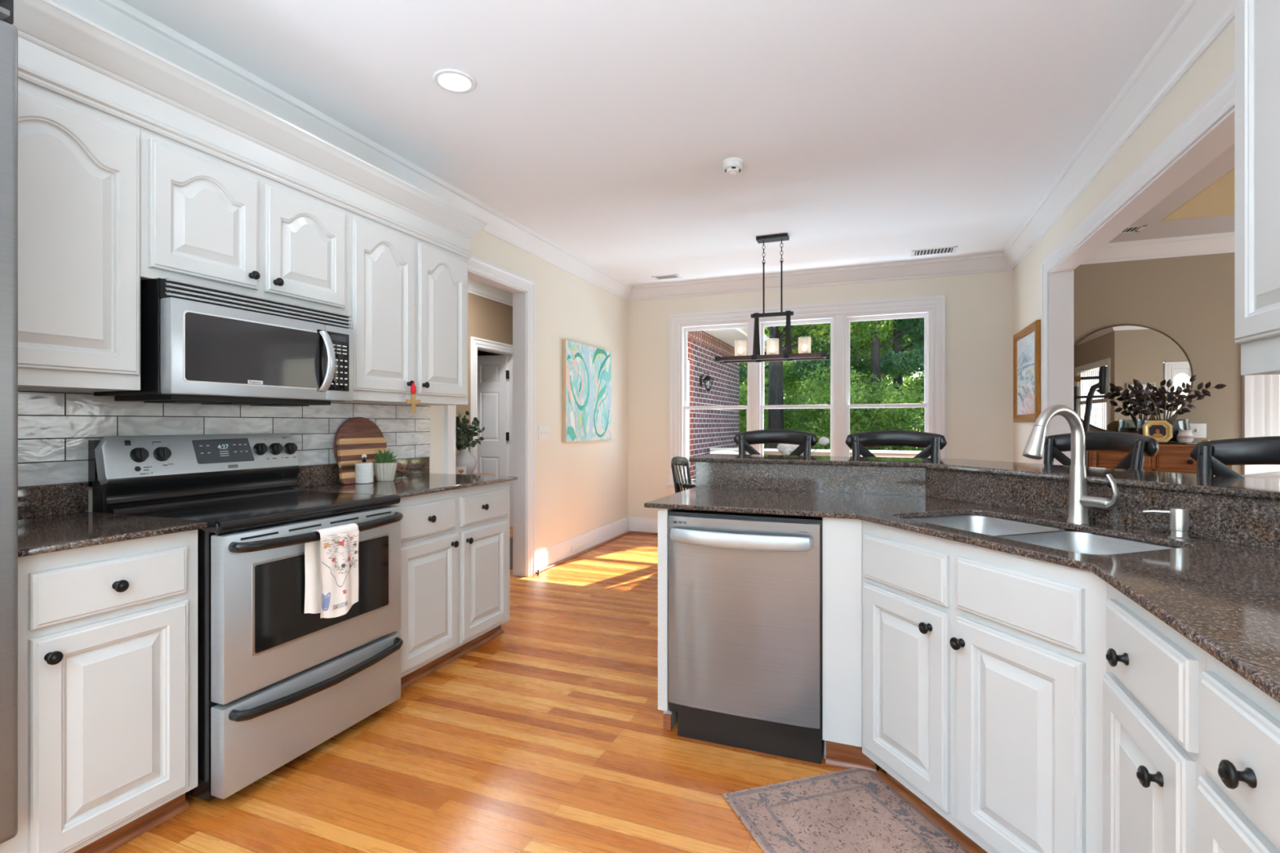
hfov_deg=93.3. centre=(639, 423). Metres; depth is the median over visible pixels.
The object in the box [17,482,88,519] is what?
backsplash
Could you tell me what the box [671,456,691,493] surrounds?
dining chair
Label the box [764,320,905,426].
tree
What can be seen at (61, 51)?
crown molding
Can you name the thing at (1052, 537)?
sink
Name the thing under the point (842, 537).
base cabinet
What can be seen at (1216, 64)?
wall
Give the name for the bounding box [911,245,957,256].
ceiling vent
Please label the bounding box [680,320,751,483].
window
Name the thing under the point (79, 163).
upper cabinet
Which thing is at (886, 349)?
tree
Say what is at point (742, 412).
shrub
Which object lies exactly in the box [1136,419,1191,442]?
glass bowl
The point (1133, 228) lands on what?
ceiling vent
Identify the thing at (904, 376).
tree
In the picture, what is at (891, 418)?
shrub
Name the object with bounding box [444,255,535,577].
doorway
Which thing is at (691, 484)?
dining table
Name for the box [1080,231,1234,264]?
crown molding
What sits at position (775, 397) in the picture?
tree
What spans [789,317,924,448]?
tree
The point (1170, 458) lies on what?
sideboard
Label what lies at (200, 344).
microwave
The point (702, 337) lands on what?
trim
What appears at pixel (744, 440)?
bar stool
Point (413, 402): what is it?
cross
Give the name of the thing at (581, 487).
wall
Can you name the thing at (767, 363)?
foliage
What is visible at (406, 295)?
upper cabinet
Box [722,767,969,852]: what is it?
kitchen rug
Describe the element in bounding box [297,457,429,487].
backsplash
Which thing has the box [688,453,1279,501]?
countertop
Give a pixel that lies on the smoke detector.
(731, 166)
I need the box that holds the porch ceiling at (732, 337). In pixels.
[703,328,767,351]
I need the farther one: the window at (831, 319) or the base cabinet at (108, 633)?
the window at (831, 319)
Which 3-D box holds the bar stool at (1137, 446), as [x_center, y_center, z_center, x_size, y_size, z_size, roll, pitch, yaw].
[1.881,0.632,2.657,0.540,1.189,0.500,0,0,-18]
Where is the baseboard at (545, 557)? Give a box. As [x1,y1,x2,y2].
[535,516,657,570]
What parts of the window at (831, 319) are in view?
sash, sash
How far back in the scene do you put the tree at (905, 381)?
24.75 m
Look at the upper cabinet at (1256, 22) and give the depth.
1.45 m
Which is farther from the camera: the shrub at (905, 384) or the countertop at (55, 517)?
the shrub at (905, 384)
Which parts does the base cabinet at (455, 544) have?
door, drawer, knob, knob, knob, drawer, door, knob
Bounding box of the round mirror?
[1073,324,1193,433]
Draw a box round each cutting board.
[333,417,405,473]
[336,437,386,484]
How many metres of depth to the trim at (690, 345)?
8.13 m
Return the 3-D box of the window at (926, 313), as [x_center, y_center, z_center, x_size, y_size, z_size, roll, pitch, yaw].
[1.604,-0.207,6.157,2.750,1.965,0.180,0,0,22]
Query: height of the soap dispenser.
0.082 m
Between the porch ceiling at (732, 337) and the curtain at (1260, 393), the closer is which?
the curtain at (1260, 393)
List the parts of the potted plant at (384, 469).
pot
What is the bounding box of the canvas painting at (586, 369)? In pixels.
[562,339,611,442]
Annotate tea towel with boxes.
[304,523,359,618]
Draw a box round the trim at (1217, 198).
[1160,167,1234,221]
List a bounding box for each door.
[477,355,509,475]
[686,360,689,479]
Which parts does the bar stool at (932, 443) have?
leg, leg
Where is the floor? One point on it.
(548, 735)
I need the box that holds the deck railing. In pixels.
[709,447,921,456]
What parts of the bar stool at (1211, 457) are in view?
leg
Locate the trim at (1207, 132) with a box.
[1041,71,1234,465]
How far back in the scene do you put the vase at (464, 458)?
4.97 m
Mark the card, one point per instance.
(460, 470)
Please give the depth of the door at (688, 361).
7.97 m
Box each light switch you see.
[538,426,548,439]
[1186,423,1206,437]
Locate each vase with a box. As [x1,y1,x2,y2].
[455,410,484,475]
[777,436,829,455]
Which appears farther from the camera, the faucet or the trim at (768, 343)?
the trim at (768, 343)
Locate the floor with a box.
[109,527,886,852]
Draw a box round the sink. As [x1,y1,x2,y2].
[907,515,1176,555]
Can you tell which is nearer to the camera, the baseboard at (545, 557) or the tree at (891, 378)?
the baseboard at (545, 557)
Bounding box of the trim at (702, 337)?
[687,330,739,355]
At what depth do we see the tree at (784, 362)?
22.97 m
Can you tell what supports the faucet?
on the countertop at (1224, 597)
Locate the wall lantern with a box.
[699,373,714,391]
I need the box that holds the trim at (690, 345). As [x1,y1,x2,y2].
[687,337,693,479]
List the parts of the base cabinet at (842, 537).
filler panel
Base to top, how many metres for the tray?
0.036 m
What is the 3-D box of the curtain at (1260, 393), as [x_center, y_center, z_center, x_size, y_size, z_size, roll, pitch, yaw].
[5.465,-0.105,4.622,1.350,2.090,0.131,0,0,22]
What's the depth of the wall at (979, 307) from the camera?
5.49 m
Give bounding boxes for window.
[666,295,945,494]
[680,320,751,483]
[757,315,835,456]
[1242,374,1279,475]
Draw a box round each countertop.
[17,482,208,557]
[297,457,517,497]
[644,462,1279,702]
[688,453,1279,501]
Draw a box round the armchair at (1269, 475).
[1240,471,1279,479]
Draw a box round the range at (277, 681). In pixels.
[88,433,403,801]
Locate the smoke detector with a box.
[722,157,742,175]
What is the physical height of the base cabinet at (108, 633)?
0.894 m
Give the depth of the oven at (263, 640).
2.07 m
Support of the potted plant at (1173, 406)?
on the tray
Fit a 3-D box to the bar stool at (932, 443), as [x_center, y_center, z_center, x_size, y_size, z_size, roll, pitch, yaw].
[1.306,0.632,3.081,0.500,1.189,0.540,0,0,22]
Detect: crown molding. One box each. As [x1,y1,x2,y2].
[11,0,486,258]
[50,0,1234,301]
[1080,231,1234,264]
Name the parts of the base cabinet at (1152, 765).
knob, door, knob, drawer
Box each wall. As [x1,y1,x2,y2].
[22,230,627,551]
[455,292,512,454]
[627,252,1242,518]
[687,337,738,479]
[700,486,1279,551]
[1013,18,1234,463]
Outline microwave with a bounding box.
[93,277,353,406]
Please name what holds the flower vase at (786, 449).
on the dining table at (691, 484)
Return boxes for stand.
[1073,365,1111,466]
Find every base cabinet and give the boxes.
[0,529,197,852]
[391,480,510,689]
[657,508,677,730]
[822,517,876,771]
[862,520,1106,852]
[1102,582,1206,852]
[1197,652,1279,852]
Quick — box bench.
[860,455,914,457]
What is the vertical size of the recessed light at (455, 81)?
0.009 m
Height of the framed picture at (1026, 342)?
0.765 m
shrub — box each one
[738,377,804,448]
[738,386,767,432]
[783,371,886,449]
[786,362,892,450]
[850,369,924,450]
[862,382,924,450]
[906,381,924,450]
[916,401,924,450]
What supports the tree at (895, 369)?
on the ground
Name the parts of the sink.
bowl, bowl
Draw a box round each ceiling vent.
[652,274,681,279]
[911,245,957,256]
[1120,225,1146,233]
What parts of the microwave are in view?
door, handle, control panel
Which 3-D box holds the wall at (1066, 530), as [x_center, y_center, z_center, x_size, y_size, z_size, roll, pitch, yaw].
[1.226,0.709,2.284,0.625,1.033,2.372,0,0,-38]
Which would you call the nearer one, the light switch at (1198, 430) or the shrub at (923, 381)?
the light switch at (1198, 430)
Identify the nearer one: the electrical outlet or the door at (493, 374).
the electrical outlet
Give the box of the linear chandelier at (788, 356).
[715,233,829,364]
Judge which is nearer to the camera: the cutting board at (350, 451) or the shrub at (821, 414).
the cutting board at (350, 451)
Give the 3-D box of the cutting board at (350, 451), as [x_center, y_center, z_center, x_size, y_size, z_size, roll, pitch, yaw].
[-1.455,0.194,3.196,0.047,0.233,0.314,0,0,22]
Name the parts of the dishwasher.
handle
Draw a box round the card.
[456,466,466,474]
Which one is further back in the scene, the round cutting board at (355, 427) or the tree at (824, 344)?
the tree at (824, 344)
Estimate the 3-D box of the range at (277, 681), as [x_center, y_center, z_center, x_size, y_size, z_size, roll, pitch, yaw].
[-1.461,0.635,2.354,0.769,1.180,0.764,0,0,22]
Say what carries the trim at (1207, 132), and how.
attached to the wall at (1216, 64)
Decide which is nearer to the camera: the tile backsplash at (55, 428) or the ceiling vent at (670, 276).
the tile backsplash at (55, 428)
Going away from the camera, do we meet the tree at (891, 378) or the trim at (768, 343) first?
the trim at (768, 343)
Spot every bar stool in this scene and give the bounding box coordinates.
[733,429,817,455]
[845,430,946,457]
[1043,431,1158,470]
[1190,435,1279,477]
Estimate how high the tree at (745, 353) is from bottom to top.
8.998 m
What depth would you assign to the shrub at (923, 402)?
16.21 m
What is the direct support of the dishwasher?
on the floor
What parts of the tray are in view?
handle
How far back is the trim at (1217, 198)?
4.40 m
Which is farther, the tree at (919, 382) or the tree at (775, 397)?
the tree at (919, 382)
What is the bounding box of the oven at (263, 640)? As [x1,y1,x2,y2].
[210,505,403,704]
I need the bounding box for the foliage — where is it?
[744,363,924,450]
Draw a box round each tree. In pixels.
[738,324,858,448]
[738,326,819,368]
[738,328,893,429]
[738,353,796,398]
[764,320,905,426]
[768,319,897,448]
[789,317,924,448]
[813,324,923,383]
[824,319,924,450]
[852,320,924,393]
[853,319,923,370]
[858,369,914,429]
[863,346,924,378]
[892,376,924,417]
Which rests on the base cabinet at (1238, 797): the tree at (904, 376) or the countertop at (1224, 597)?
the countertop at (1224, 597)
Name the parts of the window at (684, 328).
sash, sash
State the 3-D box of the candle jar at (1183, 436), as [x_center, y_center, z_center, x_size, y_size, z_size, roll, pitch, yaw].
[4.195,0.101,4.647,0.099,0.095,0.099,0,0,22]
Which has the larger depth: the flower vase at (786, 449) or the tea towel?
the flower vase at (786, 449)
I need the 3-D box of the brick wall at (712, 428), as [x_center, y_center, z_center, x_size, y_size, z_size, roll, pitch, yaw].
[0.928,0.295,8.931,0.150,2.860,4.410,0,0,22]
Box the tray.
[1158,439,1210,444]
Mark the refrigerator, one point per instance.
(8, 32)
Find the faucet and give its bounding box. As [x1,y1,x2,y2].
[1022,404,1119,524]
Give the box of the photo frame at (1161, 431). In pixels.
[1142,420,1173,442]
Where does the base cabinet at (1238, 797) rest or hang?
on the floor
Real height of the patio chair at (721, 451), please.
0.989 m
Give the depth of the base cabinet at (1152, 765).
1.07 m
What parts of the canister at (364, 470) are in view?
lid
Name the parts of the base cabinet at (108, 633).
knob, drawer, door, knob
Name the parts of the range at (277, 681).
control knob, control knob, control panel, cooktop frame, control knob, control knob, control knob, storage drawer, handle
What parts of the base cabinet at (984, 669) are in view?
false drawer, door, knob, knob, false drawer, door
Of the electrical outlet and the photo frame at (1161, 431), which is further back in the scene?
the electrical outlet
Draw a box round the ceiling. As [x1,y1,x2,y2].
[121,0,1234,285]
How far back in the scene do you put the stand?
4.48 m
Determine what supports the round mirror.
attached to the wall at (979, 307)
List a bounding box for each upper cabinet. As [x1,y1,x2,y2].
[17,77,140,391]
[140,127,345,314]
[335,208,467,405]
[1234,0,1279,375]
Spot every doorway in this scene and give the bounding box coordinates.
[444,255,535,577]
[467,277,512,527]
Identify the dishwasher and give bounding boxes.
[667,509,823,764]
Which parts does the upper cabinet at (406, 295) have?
door, knob, knob, door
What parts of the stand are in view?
head arm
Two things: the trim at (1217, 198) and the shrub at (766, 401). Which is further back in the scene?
the shrub at (766, 401)
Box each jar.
[1176,430,1193,442]
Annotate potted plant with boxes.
[373,446,399,481]
[1113,374,1226,442]
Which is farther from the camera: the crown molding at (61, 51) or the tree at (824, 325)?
the tree at (824, 325)
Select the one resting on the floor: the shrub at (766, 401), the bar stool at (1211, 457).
the bar stool at (1211, 457)
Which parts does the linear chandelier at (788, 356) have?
bulb, chain, rod, bulb, rod, chain, bulb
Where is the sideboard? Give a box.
[1087,444,1231,474]
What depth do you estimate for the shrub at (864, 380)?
13.45 m
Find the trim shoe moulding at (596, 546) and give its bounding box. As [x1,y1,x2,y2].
[535,530,657,573]
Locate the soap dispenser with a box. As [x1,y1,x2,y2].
[1142,507,1191,540]
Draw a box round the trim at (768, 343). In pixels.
[734,328,776,351]
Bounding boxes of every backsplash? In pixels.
[17,389,430,487]
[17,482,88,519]
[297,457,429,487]
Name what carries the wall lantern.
attached to the brick wall at (712, 428)
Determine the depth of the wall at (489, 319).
6.62 m
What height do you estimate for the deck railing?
0.965 m
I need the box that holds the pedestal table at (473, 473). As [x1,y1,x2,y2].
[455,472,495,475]
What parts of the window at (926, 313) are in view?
sash, sash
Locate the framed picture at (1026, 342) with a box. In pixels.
[1013,319,1040,422]
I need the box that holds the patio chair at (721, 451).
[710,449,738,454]
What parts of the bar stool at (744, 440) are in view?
leg, rail, leg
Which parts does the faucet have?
gooseneck spout, lever handle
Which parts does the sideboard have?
drawer, drawer, drawer knob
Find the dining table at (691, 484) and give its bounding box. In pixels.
[681,479,695,488]
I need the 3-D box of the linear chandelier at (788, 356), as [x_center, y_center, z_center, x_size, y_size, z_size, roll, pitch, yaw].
[1.073,-1.012,4.910,0.884,1.005,0.222,0,0,22]
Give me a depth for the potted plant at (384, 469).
3.23 m
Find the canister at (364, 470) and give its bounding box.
[355,453,373,484]
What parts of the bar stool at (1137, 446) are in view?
leg, rail, leg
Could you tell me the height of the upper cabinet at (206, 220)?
0.524 m
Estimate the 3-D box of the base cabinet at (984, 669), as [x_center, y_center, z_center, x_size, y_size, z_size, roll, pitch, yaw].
[1.014,0.778,1.745,0.353,0.894,0.818,0,0,-17]
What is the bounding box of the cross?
[406,381,420,413]
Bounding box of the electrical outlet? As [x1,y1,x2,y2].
[570,542,585,551]
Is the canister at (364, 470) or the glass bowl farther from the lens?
the glass bowl
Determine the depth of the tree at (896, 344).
14.85 m
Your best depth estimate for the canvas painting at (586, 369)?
5.72 m
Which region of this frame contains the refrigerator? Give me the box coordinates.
[0,0,17,844]
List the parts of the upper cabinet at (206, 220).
door, knob, knob, door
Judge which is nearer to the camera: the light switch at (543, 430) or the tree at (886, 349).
the light switch at (543, 430)
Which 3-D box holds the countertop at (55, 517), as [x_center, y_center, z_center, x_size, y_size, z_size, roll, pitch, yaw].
[-1.755,0.270,1.792,0.652,0.122,0.500,0,0,22]
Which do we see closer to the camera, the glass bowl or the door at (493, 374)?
the glass bowl
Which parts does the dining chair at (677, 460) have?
leg, crest rail, leg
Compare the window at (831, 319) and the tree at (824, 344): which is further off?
the tree at (824, 344)
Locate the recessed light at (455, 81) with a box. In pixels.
[432,68,475,93]
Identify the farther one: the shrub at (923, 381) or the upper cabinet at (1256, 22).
the shrub at (923, 381)
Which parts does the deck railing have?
post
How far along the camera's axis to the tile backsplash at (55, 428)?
2.38 m
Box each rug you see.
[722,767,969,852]

